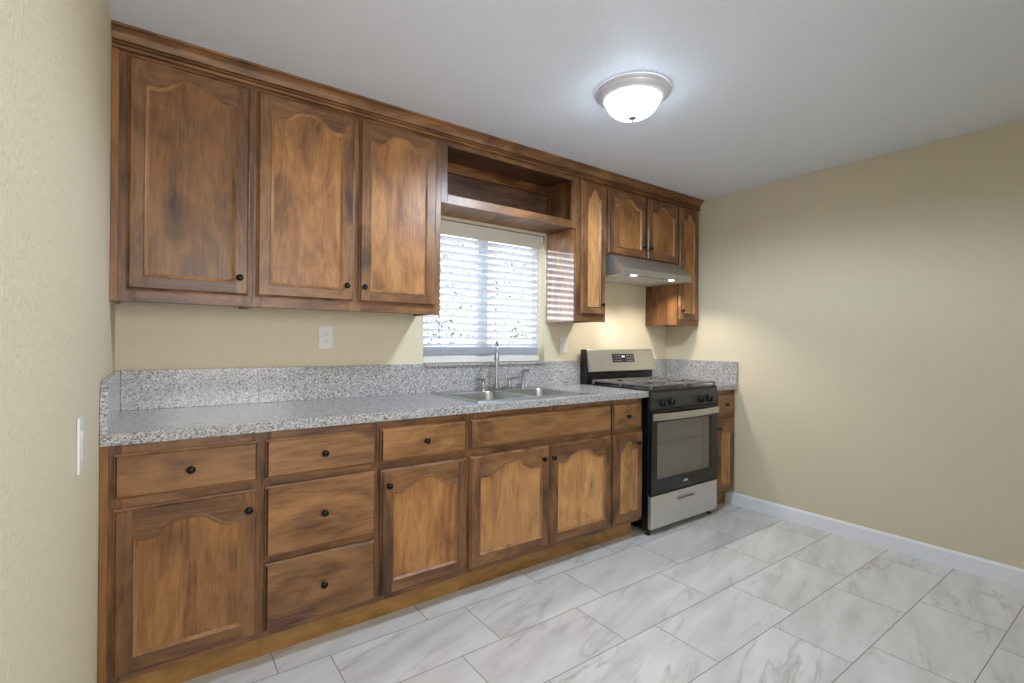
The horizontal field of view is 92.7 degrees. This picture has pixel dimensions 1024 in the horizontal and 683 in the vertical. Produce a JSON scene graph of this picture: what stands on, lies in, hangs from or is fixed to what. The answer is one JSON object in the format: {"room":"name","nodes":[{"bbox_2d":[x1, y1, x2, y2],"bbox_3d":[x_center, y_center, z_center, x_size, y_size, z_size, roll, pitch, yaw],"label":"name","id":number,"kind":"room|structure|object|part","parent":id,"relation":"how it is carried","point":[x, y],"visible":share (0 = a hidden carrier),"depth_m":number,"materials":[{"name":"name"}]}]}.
{"room":"kitchen","nodes":[
{"label":"kitchen","id":0,"kind":"room"},
{"bbox_2d":[0,0,114,682],"bbox_3d":[-0.760,0.026,0.690,0.120,2.371,3.540,1,0,-36],"label":"wall","id":1,"kind":"structure","parent":0,"point":[57,312],"depth_m":0.85,"materials":[{"name":"beige paint"}]},
{"bbox_2d":[76,415,84,475],"bbox_3d":[-1.007,0.240,1.141,0.009,0.130,0.072,1,0,-36],"label":"light switch","id":2,"kind":"object","parent":1,"relation":"attached to","point":[80,421],"visible":1,"depth_m":1.12,"materials":[{"name":"white plastic"}]},
{"bbox_2d":[115,215,666,410],"bbox_3d":[-0.207,0.034,3.185,3.695,2.371,0.140,1,0,-36],"label":"wall","id":3,"kind":"structure","parent":0,"point":[148,336],"depth_m":2.50,"materials":[{"name":"beige paint"}]},
{"bbox_2d":[110,47,253,308],"bbox_3d":[-1.366,-0.637,2.045,0.470,0.972,0.346,1,0,-36],"label":"upper cabinet","id":4,"kind":"object","parent":3,"relation":"attached to","point":[182,139],"visible":0.96,"depth_m":1.92,"materials":[{"name":"brown wood"}]},
{"bbox_3d":[-1.271,-0.635,1.942,0.282,0.754,0.001,1,0,-36],"label":"panel","id":5,"kind":"part","parent":4,"relation":"part of","materials":[{"name":"brown wood"}]},
{"bbox_3d":[-1.127,-0.265,2.022,0.027,0.027,0.026,1,0,-36],"label":"knob","id":6,"kind":"part","parent":4,"relation":"part of","materials":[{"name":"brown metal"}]},
{"bbox_2d":[318,326,332,348],"bbox_3d":[-0.970,-0.021,2.542,0.072,0.116,0.008,1,0,-36],"label":"power outlet","id":7,"kind":"object","parent":3,"relation":"attached to","point":[325,333],"visible":1,"depth_m":2.54,"materials":[{"name":"white plastic"}]},
{"bbox_2d":[322,331,328,343],"bbox_3d":[-0.968,-0.021,2.540,0.033,0.066,0.003,1,0,-36],"label":"receptacle","id":8,"kind":"object","parent":7,"relation":"attached to","point":[325,334],"depth_m":2.54,"materials":[{"name":"white plastic"}]},
{"bbox_2d":[244,87,440,315],"bbox_3d":[-0.815,-0.631,2.442,0.890,0.972,0.346,1,0,-36],"label":"upper cabinet","id":9,"kind":"object","parent":3,"relation":"attached to","point":[347,207],"visible":0.99,"depth_m":2.28,"materials":[{"name":"brown wood"}]},
{"bbox_3d":[-0.917,-0.629,2.198,0.413,0.877,0.022,1,0,-36],"label":"door","id":10,"kind":"part","parent":9,"relation":"part of","materials":[{"name":"brown wood"}]},
{"bbox_3d":[-0.916,-0.632,2.198,0.288,0.754,0.001,1,0,-36],"label":"panel","id":11,"kind":"part","parent":9,"relation":"part of","materials":[{"name":"brown wood"}]},
{"bbox_3d":[-0.564,-0.626,2.453,0.407,0.877,0.022,1,0,-36],"label":"door","id":12,"kind":"part","parent":9,"relation":"part of","materials":[{"name":"brown wood"}]},
{"bbox_3d":[-0.564,-0.629,2.452,0.283,0.754,0.001,1,0,-36],"label":"panel","id":13,"kind":"part","parent":9,"relation":"part of","materials":[{"name":"brown wood"}]},
{"bbox_2d":[121,361,579,410],"bbox_3d":[-0.574,0.216,2.821,2.634,0.170,0.020,1,0,-36],"label":"backsplash","id":14,"kind":"structure","parent":3,"relation":"attached to","point":[157,388],"depth_m":2.48,"materials":[{"name":"grey stone"}]},
{"bbox_2d":[111,19,703,210],"bbox_3d":[0.034,-1.111,2.865,3.693,0.078,0.049,1,0,-36],"label":"trim","id":15,"kind":"structure","parent":3,"relation":"attached to","point":[125,37],"depth_m":2.30,"materials":[{"name":"brown wood"}]},
{"bbox_2d":[423,239,546,366],"bbox_3d":[-0.175,-0.294,3.181,0.922,0.887,0.171,1,0,-36],"label":"window","id":16,"kind":"structure","parent":3,"relation":"in","point":[479,253],"depth_m":3.21,"materials":[{"name":"white plastic"}]},
{"bbox_2d":[423,220,542,362],"bbox_3d":[-0.167,-0.301,3.167,0.906,0.864,0.076,1,0,-36],"label":"window blind","id":17,"kind":"object","parent":16,"relation":"attached to","point":[453,352],"visible":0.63,"depth_m":3.16,"materials":[{"name":"white plastic"}]},
{"bbox_3d":[-0.436,-0.283,2.987,0.002,0.800,0.053,1,0,-36],"label":"ladder cord","id":18,"kind":"part","parent":17,"relation":"part of","materials":[{"name":"white fabric"}]},
{"bbox_3d":[-0.184,0.113,3.171,0.881,0.036,0.050,1,0,-36],"label":"rail","id":19,"kind":"part","parent":17,"relation":"part of","materials":[{"name":"white plastic"}]},
{"bbox_3d":[-0.172,-0.281,3.177,0.002,0.800,0.053,1,0,-36],"label":"ladder cord","id":20,"kind":"part","parent":17,"relation":"part of","materials":[{"name":"white fabric"}]},
{"bbox_3d":[0.091,-0.278,3.367,0.002,0.800,0.053,1,0,-36],"label":"ladder cord","id":21,"kind":"part","parent":17,"relation":"part of","materials":[{"name":"white fabric"}]},
{"bbox_3d":[-0.164,0.141,3.159,0.922,0.016,0.119,1,0,-36],"label":"sill","id":22,"kind":"part","parent":16,"relation":"part of","materials":[{"name":"grey stone"}]},
{"bbox_2d":[441,140,576,233],"bbox_3d":[-0.066,-0.925,3.008,0.982,0.370,0.299,1,0,-36],"label":"upper cabinet","id":23,"kind":"object","parent":3,"relation":"attached to","point":[476,185],"visible":0.84,"depth_m":3.06,"materials":[{"name":"brown wood"}]},
{"bbox_3d":[-0.151,-0.934,3.126,0.982,0.354,0.008,1,0,-36],"label":"panel","id":24,"kind":"part","parent":23,"relation":"part of","materials":[{"name":"brown wood"}]},
{"bbox_2d":[560,337,567,352],"bbox_3d":[0.372,0.025,3.511,0.072,0.116,0.008,1,0,-36],"label":"power outlet","id":25,"kind":"object","parent":3,"relation":"attached to","point":[563,340],"visible":1,"depth_m":3.51,"materials":[{"name":"white plastic"}]},
{"bbox_2d":[562,340,565,349],"bbox_3d":[0.374,0.025,3.508,0.033,0.066,0.002,1,0,-36],"label":"receptacle","id":26,"kind":"object","parent":25,"relation":"attached to","point":[563,341],"depth_m":3.51,"materials":[{"name":"white plastic"}]},
{"bbox_2d":[546,177,605,322],"bbox_3d":[0.454,-0.619,3.358,0.275,0.972,0.346,1,0,-36],"label":"upper cabinet","id":27,"kind":"object","parent":3,"relation":"attached to","point":[575,258],"visible":0.94,"depth_m":3.25,"materials":[{"name":"brown wood"}]},
{"bbox_3d":[0.322,-0.434,3.304,0.001,0.600,0.280,1,0,-36],"label":"panel","id":28,"kind":"part","parent":27,"relation":"part of","materials":[{"name":"brown wood"}]},
{"bbox_3d":[0.523,-0.619,3.262,0.275,0.972,0.019,1,0,-36],"label":"frame","id":29,"kind":"part","parent":27,"relation":"part of","materials":[{"name":"brown wood"}]},
{"bbox_3d":[0.543,-0.615,3.252,0.230,0.877,0.022,1,0,-36],"label":"door","id":30,"kind":"part","parent":27,"relation":"part of","materials":[{"name":"brown wood"}]},
{"bbox_3d":[0.544,-0.618,3.251,0.127,0.754,0.001,1,0,-36],"label":"panel","id":31,"kind":"part","parent":27,"relation":"part of","materials":[{"name":"brown wood"}]},
{"bbox_2d":[606,186,677,264],"bbox_3d":[0.890,-0.847,3.671,0.795,0.508,0.346,1,0,-36],"label":"upper cabinet","id":32,"kind":"object","parent":3,"relation":"attached to","point":[638,226],"visible":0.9,"depth_m":3.52,"materials":[{"name":"brown wood"}]},
{"bbox_3d":[0.816,-0.826,3.447,0.394,0.450,0.022,1,0,-36],"label":"door","id":33,"kind":"part","parent":32,"relation":"part of","materials":[{"name":"brown wood"}]},
{"bbox_3d":[0.816,-0.829,3.447,0.271,0.327,0.001,1,0,-36],"label":"panel","id":34,"kind":"part","parent":32,"relation":"part of","materials":[{"name":"brown wood"}]},
{"bbox_3d":[1.139,-0.823,3.680,0.364,0.450,0.022,1,0,-36],"label":"door","id":35,"kind":"part","parent":32,"relation":"part of","materials":[{"name":"brown wood"}]},
{"bbox_3d":[1.139,-0.826,3.679,0.244,0.327,0.001,1,0,-36],"label":"panel","id":36,"kind":"part","parent":32,"relation":"part of","materials":[{"name":"brown wood"}]},
{"bbox_2d":[605,254,691,286],"bbox_3d":[0.918,-0.520,3.635,0.756,0.144,0.440,1,0,-36],"label":"range hood","id":37,"kind":"object","parent":3,"relation":"attached to","point":[618,269],"visible":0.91,"depth_m":3.49,"materials":[{"name":"metal"}]},
{"bbox_3d":[0.918,-0.459,3.634,0.746,0.003,0.415,1,0,-36],"label":"underside panel","id":38,"kind":"part","parent":37,"relation":"part of","materials":[{"name":"silver metal"}]},
{"bbox_2d":[652,359,666,376],"bbox_3d":[1.215,0.234,4.112,0.256,0.170,0.020,1,0,-36],"label":"backsplash","id":39,"kind":"structure","parent":3,"relation":"attached to","point":[660,364],"depth_m":4.13,"materials":[{"name":"grey stone"}]},
{"bbox_2d":[645,205,698,326],"bbox_3d":[1.324,-0.611,3.986,0.282,0.972,0.346,1,0,-36],"label":"upper cabinet","id":40,"kind":"object","parent":3,"relation":"attached to","point":[673,304],"visible":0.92,"depth_m":3.88,"materials":[{"name":"brown wood"}]},
{"bbox_3d":[1.393,-0.610,3.890,0.282,0.972,0.019,1,0,-36],"label":"frame","id":41,"kind":"part","parent":40,"relation":"part of","materials":[{"name":"brown wood"}]},
{"bbox_3d":[1.399,-0.607,3.869,0.248,0.877,0.022,1,0,-36],"label":"door","id":42,"kind":"part","parent":40,"relation":"part of","materials":[{"name":"brown wood"}]},
{"bbox_3d":[1.399,-0.610,3.868,0.142,0.754,0.001,1,0,-36],"label":"panel","id":43,"kind":"part","parent":40,"relation":"part of","materials":[{"name":"brown wood"}]},
{"bbox_2d":[108,0,1023,199],"bbox_3d":[0.833,-1.185,1.759,3.935,0.080,3.660,1,0,-36],"label":"ceiling","id":44,"kind":"structure","parent":0,"point":[763,92],"depth_m":2.02,"materials":[{"name":"white paint"}]},
{"bbox_2d":[596,72,670,121],"bbox_3d":[0.553,-1.077,2.243,0.336,0.138,0.336,1,0,-36],"label":"ceiling light","id":45,"kind":"object","parent":44,"relation":"attached to","point":[629,97],"visible":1,"depth_m":2.16,"materials":[{"name":"white glass"}]},
{"bbox_2d":[181,502,1023,682],"bbox_3d":[0.812,1.256,1.756,3.935,0.060,3.660,1,0,-36],"label":"floor","id":46,"kind":"structure","parent":0,"point":[731,593],"depth_m":2.12,"materials":[{"name":"tile"}]},
{"bbox_2d":[97,433,261,682],"bbox_3d":[-1.283,0.770,1.905,0.462,0.876,0.638,1,0,-36],"label":"base cabinet","id":47,"kind":"object","parent":46,"relation":"on","point":[180,520],"visible":0.9,"depth_m":1.67,"materials":[{"name":"brown wood"}]},
{"bbox_3d":[-1.109,0.812,1.681,0.416,0.539,0.022,1,0,-36],"label":"door","id":48,"kind":"part","parent":47,"relation":"part of","materials":[{"name":"brown wood"}]},
{"bbox_3d":[-1.106,0.438,1.682,0.416,0.146,0.020,1,0,-36],"label":"drawer","id":49,"kind":"part","parent":47,"relation":"part of","materials":[{"name":"brown wood"}]},
{"bbox_3d":[-1.109,0.811,1.680,0.290,0.408,0.001,1,0,-36],"label":"panel","id":50,"kind":"part","parent":47,"relation":"part of","materials":[{"name":"brown wood"}]},
{"bbox_3d":[-1.093,0.437,1.664,0.027,0.027,0.026,1,0,-36],"label":"knob","id":51,"kind":"part","parent":47,"relation":"part of","materials":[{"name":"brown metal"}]},
{"bbox_3d":[-0.951,0.612,1.767,0.027,0.027,0.026,1,0,-36],"label":"knob","id":52,"kind":"part","parent":47,"relation":"part of","materials":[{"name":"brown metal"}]},
{"bbox_2d":[257,422,376,656],"bbox_3d":[-0.916,0.774,2.170,0.442,0.876,0.638,1,0,-36],"label":"base cabinet","id":53,"kind":"object","parent":46,"relation":"on","point":[319,484],"visible":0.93,"depth_m":1.92,"materials":[{"name":"brown wood"}]},
{"bbox_3d":[-0.751,0.959,1.941,0.422,0.252,0.020,1,0,-36],"label":"drawer","id":54,"kind":"part","parent":53,"relation":"part of","materials":[{"name":"brown wood"}]},
{"bbox_3d":[-0.749,0.676,1.941,0.422,0.263,0.020,1,0,-36],"label":"drawer","id":55,"kind":"part","parent":53,"relation":"part of","materials":[{"name":"brown wood"}]},
{"bbox_3d":[-0.747,0.441,1.941,0.422,0.145,0.020,1,0,-36],"label":"drawer","id":56,"kind":"part","parent":53,"relation":"part of","materials":[{"name":"brown wood"}]},
{"bbox_3d":[-0.738,0.958,1.922,0.027,0.027,0.026,1,0,-36],"label":"knob","id":57,"kind":"part","parent":53,"relation":"part of","materials":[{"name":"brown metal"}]},
{"bbox_3d":[-0.736,0.675,1.923,0.027,0.027,0.026,1,0,-36],"label":"knob","id":58,"kind":"part","parent":53,"relation":"part of","materials":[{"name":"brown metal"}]},
{"bbox_3d":[-0.734,0.440,1.923,0.027,0.027,0.026,1,0,-36],"label":"knob","id":59,"kind":"part","parent":53,"relation":"part of","materials":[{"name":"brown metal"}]},
{"bbox_2d":[370,414,466,619],"bbox_3d":[-0.558,0.777,2.429,0.441,0.876,0.638,1,0,-36],"label":"base cabinet","id":60,"kind":"object","parent":46,"relation":"on","point":[421,501],"visible":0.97,"depth_m":2.19,"materials":[{"name":"brown wood"}]},
{"bbox_3d":[-0.519,0.616,2.078,0.027,0.027,0.026,1,0,-36],"label":"knob","id":61,"kind":"part","parent":60,"relation":"part of","materials":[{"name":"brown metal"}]},
{"bbox_3d":[-0.391,0.444,2.198,0.418,0.144,0.020,1,0,-36],"label":"drawer","id":62,"kind":"part","parent":60,"relation":"part of","materials":[{"name":"brown wood"}]},
{"bbox_3d":[-0.390,0.819,2.200,0.422,0.539,0.022,1,0,-36],"label":"door","id":63,"kind":"part","parent":60,"relation":"part of","materials":[{"name":"brown wood"}]},
{"bbox_3d":[-0.389,0.818,2.199,0.297,0.408,0.001,1,0,-36],"label":"panel","id":64,"kind":"part","parent":60,"relation":"part of","materials":[{"name":"brown wood"}]},
{"bbox_2d":[459,401,610,589],"bbox_3d":[0.021,0.783,2.847,0.988,0.876,0.638,1,0,-36],"label":"base cabinet","id":65,"kind":"object","parent":46,"relation":"on","point":[538,478],"visible":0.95,"depth_m":2.57,"materials":[{"name":"brown wood"}]},
{"bbox_2d":[99,361,648,446],"bbox_3d":[-0.400,0.236,2.563,2.656,0.208,0.642,1,0,-36],"label":"countertop","id":66,"kind":"structure","parent":65,"relation":"on","point":[157,405],"depth_m":2.27,"materials":[{"name":"grey stone"}]},
{"bbox_2d":[475,340,520,390],"bbox_3d":[-0.086,0.147,3.054,0.162,0.307,0.310,0,0,29],"label":"faucet","id":67,"kind":"object","parent":66,"relation":"on","point":[496,386],"visible":1,"depth_m":3.04,"materials":[{"name":"silver metal"}]},
{"bbox_3d":[-0.195,0.252,2.985,0.082,0.067,0.038,1,0,-36],"label":"lever handle","id":68,"kind":"part","parent":67,"relation":"part of","materials":[{"name":"silver metal"}]},
{"bbox_3d":[-0.098,0.294,3.055,0.256,0.014,0.056,1,0,-36],"label":"plate","id":69,"kind":"part","parent":67,"relation":"part of","materials":[{"name":"silver metal"}]},
{"bbox_3d":[-0.094,0.140,2.991,0.047,0.293,0.176,1,0,-2],"label":"spout","id":70,"kind":"part","parent":67,"relation":"part of","materials":[{"name":"silver metal"}]},
{"bbox_3d":[0.007,0.254,3.130,0.098,0.067,0.038,1,0,-36],"label":"lever handle","id":71,"kind":"part","parent":67,"relation":"part of","materials":[{"name":"silver metal"}]},
{"bbox_2d":[431,386,589,402],"bbox_3d":[-0.008,0.391,2.857,0.780,0.180,0.529,1,0,-36],"label":"sink","id":72,"kind":"object","parent":66,"relation":"in","point":[518,393],"visible":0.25,"depth_m":2.90,"materials":[{"name":"metal"}]},
{"bbox_2d":[520,367,529,387],"bbox_3d":[0.081,0.235,3.167,0.070,0.134,0.043,0,0,43],"label":"sprayer","id":73,"kind":"object","parent":72,"relation":"on","point":[526,369],"visible":0.98,"depth_m":3.17,"materials":[{"name":"silver metal"}]},
{"bbox_3d":[-0.003,0.822,2.479,0.494,0.539,0.022,1,0,-36],"label":"door","id":74,"kind":"part","parent":65,"relation":"part of","materials":[{"name":"brown wood"}]},
{"bbox_3d":[-0.003,0.821,2.478,0.366,0.408,0.001,1,0,-36],"label":"panel","id":75,"kind":"part","parent":65,"relation":"part of","materials":[{"name":"brown wood"}]},
{"bbox_3d":[0.191,0.449,2.618,0.973,0.146,0.020,1,0,-36],"label":"false drawer","id":76,"kind":"part","parent":65,"relation":"part of","materials":[{"name":"brown wood"}]},
{"bbox_3d":[0.392,0.826,2.764,0.474,0.539,0.022,1,0,-36],"label":"door","id":77,"kind":"part","parent":65,"relation":"part of","materials":[{"name":"brown wood"}]},
{"bbox_3d":[0.393,0.825,2.763,0.346,0.408,0.001,1,0,-36],"label":"panel","id":78,"kind":"part","parent":65,"relation":"part of","materials":[{"name":"brown wood"}]},
{"bbox_2d":[601,398,641,542],"bbox_3d":[0.539,0.788,3.220,0.289,0.876,0.638,1,0,-36],"label":"base cabinet","id":79,"kind":"object","parent":46,"relation":"on","point":[626,414],"visible":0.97,"depth_m":2.99,"materials":[{"name":"brown wood"}]},
{"bbox_3d":[0.700,0.457,2.985,0.258,0.155,0.020,1,0,-36],"label":"drawer","id":80,"kind":"part","parent":79,"relation":"part of","materials":[{"name":"brown wood"}]},
{"bbox_3d":[0.709,0.829,2.992,0.264,0.539,0.022,1,0,-36],"label":"door","id":81,"kind":"part","parent":79,"relation":"part of","materials":[{"name":"brown wood"}]},
{"bbox_3d":[0.709,0.828,2.992,0.156,0.408,0.001,1,0,-36],"label":"panel","id":82,"kind":"part","parent":79,"relation":"part of","materials":[{"name":"brown wood"}]},
{"bbox_2d":[581,349,718,534],"bbox_3d":[0.997,0.646,3.522,0.735,1.168,0.680,1,0,-36],"label":"gas range","id":83,"kind":"object","parent":46,"relation":"on","point":[679,427],"visible":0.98,"depth_m":3.30,"materials":[{"name":"black metal"}]},
{"bbox_2d":[584,383,716,392],"bbox_3d":[0.997,0.316,3.527,0.735,0.016,0.596,1,0,-36],"label":"cooktop","id":84,"kind":"object","parent":83,"relation":"in","point":[694,387],"depth_m":3.30,"materials":[{"name":"black metal"}]},
{"bbox_3d":[0.966,0.393,3.108,0.052,0.052,0.036,1,0,-36],"label":"knob","id":85,"kind":"part","parent":83,"relation":"part of","materials":[{"name":"black plastic"}]},
{"bbox_3d":[1.041,0.394,3.163,0.052,0.052,0.036,1,0,-36],"label":"knob","id":86,"kind":"part","parent":83,"relation":"part of","materials":[{"name":"black plastic"}]},
{"bbox_3d":[1.162,1.086,3.288,0.731,0.206,0.022,1,0,-36],"label":"storage drawer","id":87,"kind":"part","parent":83,"relation":"part of","materials":[{"name":"silver metal"}]},
{"bbox_3d":[1.165,0.707,3.288,0.731,0.524,0.024,1,0,-36],"label":"oven door","id":88,"kind":"part","parent":83,"relation":"part of","materials":[{"name":"black glass"}]},
{"bbox_2d":[657,416,708,478],"bbox_3d":[1.153,0.703,3.292,0.603,0.367,0.002,1,0,-36],"label":"oven","id":89,"kind":"object","parent":83,"relation":"in","point":[682,443],"depth_m":3.29,"materials":[{"name":"black glass"}]},
{"bbox_3d":[1.168,0.381,3.288,0.733,0.109,0.024,1,0,-36],"label":"control panel","id":90,"kind":"part","parent":83,"relation":"part of","materials":[{"name":"black metal"}]},
{"bbox_3d":[1.164,1.032,3.286,0.190,0.025,0.016,1,0,-36],"label":"recessed pull","id":91,"kind":"part","parent":83,"relation":"part of","materials":[{"name":"silver metal"}]},
{"bbox_3d":[1.186,0.480,3.262,0.728,0.044,0.040,1,0,-36],"label":"door handle","id":92,"kind":"part","parent":83,"relation":"part of","materials":[{"name":"silver metal"}]},
{"bbox_3d":[1.305,0.397,3.353,0.052,0.052,0.036,1,0,-36],"label":"knob","id":93,"kind":"part","parent":83,"relation":"part of","materials":[{"name":"black plastic"}]},
{"bbox_3d":[1.387,0.397,3.413,0.052,0.052,0.036,1,0,-36],"label":"knob","id":94,"kind":"part","parent":83,"relation":"part of","materials":[{"name":"black plastic"}]},
{"bbox_2d":[714,390,733,504],"bbox_3d":[1.414,0.796,3.851,0.271,0.876,0.638,1,0,-36],"label":"base cabinet","id":95,"kind":"object","parent":46,"relation":"on","point":[725,398],"visible":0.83,"depth_m":3.62,"materials":[{"name":"brown wood"}]},
{"bbox_2d":[652,359,737,390],"bbox_3d":[1.405,0.254,3.866,0.277,0.208,0.642,1,0,-36],"label":"countertop","id":96,"kind":"structure","parent":95,"relation":"on","point":[724,374],"depth_m":3.90,"materials":[{"name":"grey stone"}]},
{"bbox_3d":[1.575,0.467,3.616,0.223,0.155,0.020,1,0,-36],"label":"drawer","id":97,"kind":"part","parent":95,"relation":"part of","materials":[{"name":"brown wood"}]},
{"bbox_3d":[1.572,0.838,3.615,0.223,0.539,0.022,1,0,-36],"label":"door","id":98,"kind":"part","parent":95,"relation":"part of","materials":[{"name":"brown wood"}]},
{"bbox_3d":[1.572,0.837,3.614,0.121,0.408,0.001,1,0,-36],"label":"panel","id":99,"kind":"part","parent":95,"relation":"part of","materials":[{"name":"brown wood"}]},
{"bbox_2d":[666,119,1023,568],"bbox_3d":[2.334,0.056,2.922,0.120,2.371,3.540,1,0,-36],"label":"wall","id":100,"kind":"structure","parent":0,"point":[870,311],"depth_m":2.95,"materials":[{"name":"beige paint"}]},
{"bbox_2d":[725,491,1023,588],"bbox_3d":[2.473,1.195,2.599,0.014,0.094,2.843,1,0,-36],"label":"baseboard","id":101,"kind":"structure","parent":100,"relation":"attached to","point":[1007,574],"depth_m":2.90,"materials":[{"name":"white paint"}]},
{"label":"outside","id":102,"kind":"structure","parent":0,"visible":0},
{"bbox_3d":[-2.588,1.453,7.060,15.000,0.100,8.800,1,0,-36],"label":"ground","id":103,"kind":"structure","parent":102,"visible":0},
{"bbox_2d":[425,234,527,346],"bbox_3d":[0.092,-0.269,5.768,5.066,3.368,1.112,1,0,-36],"label":"hedge","id":104,"kind":"object","parent":103,"relation":"on","point":[496,282],"visible":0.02,"depth_m":5.33,"materials":[{"name":"green plant"}]}
]}

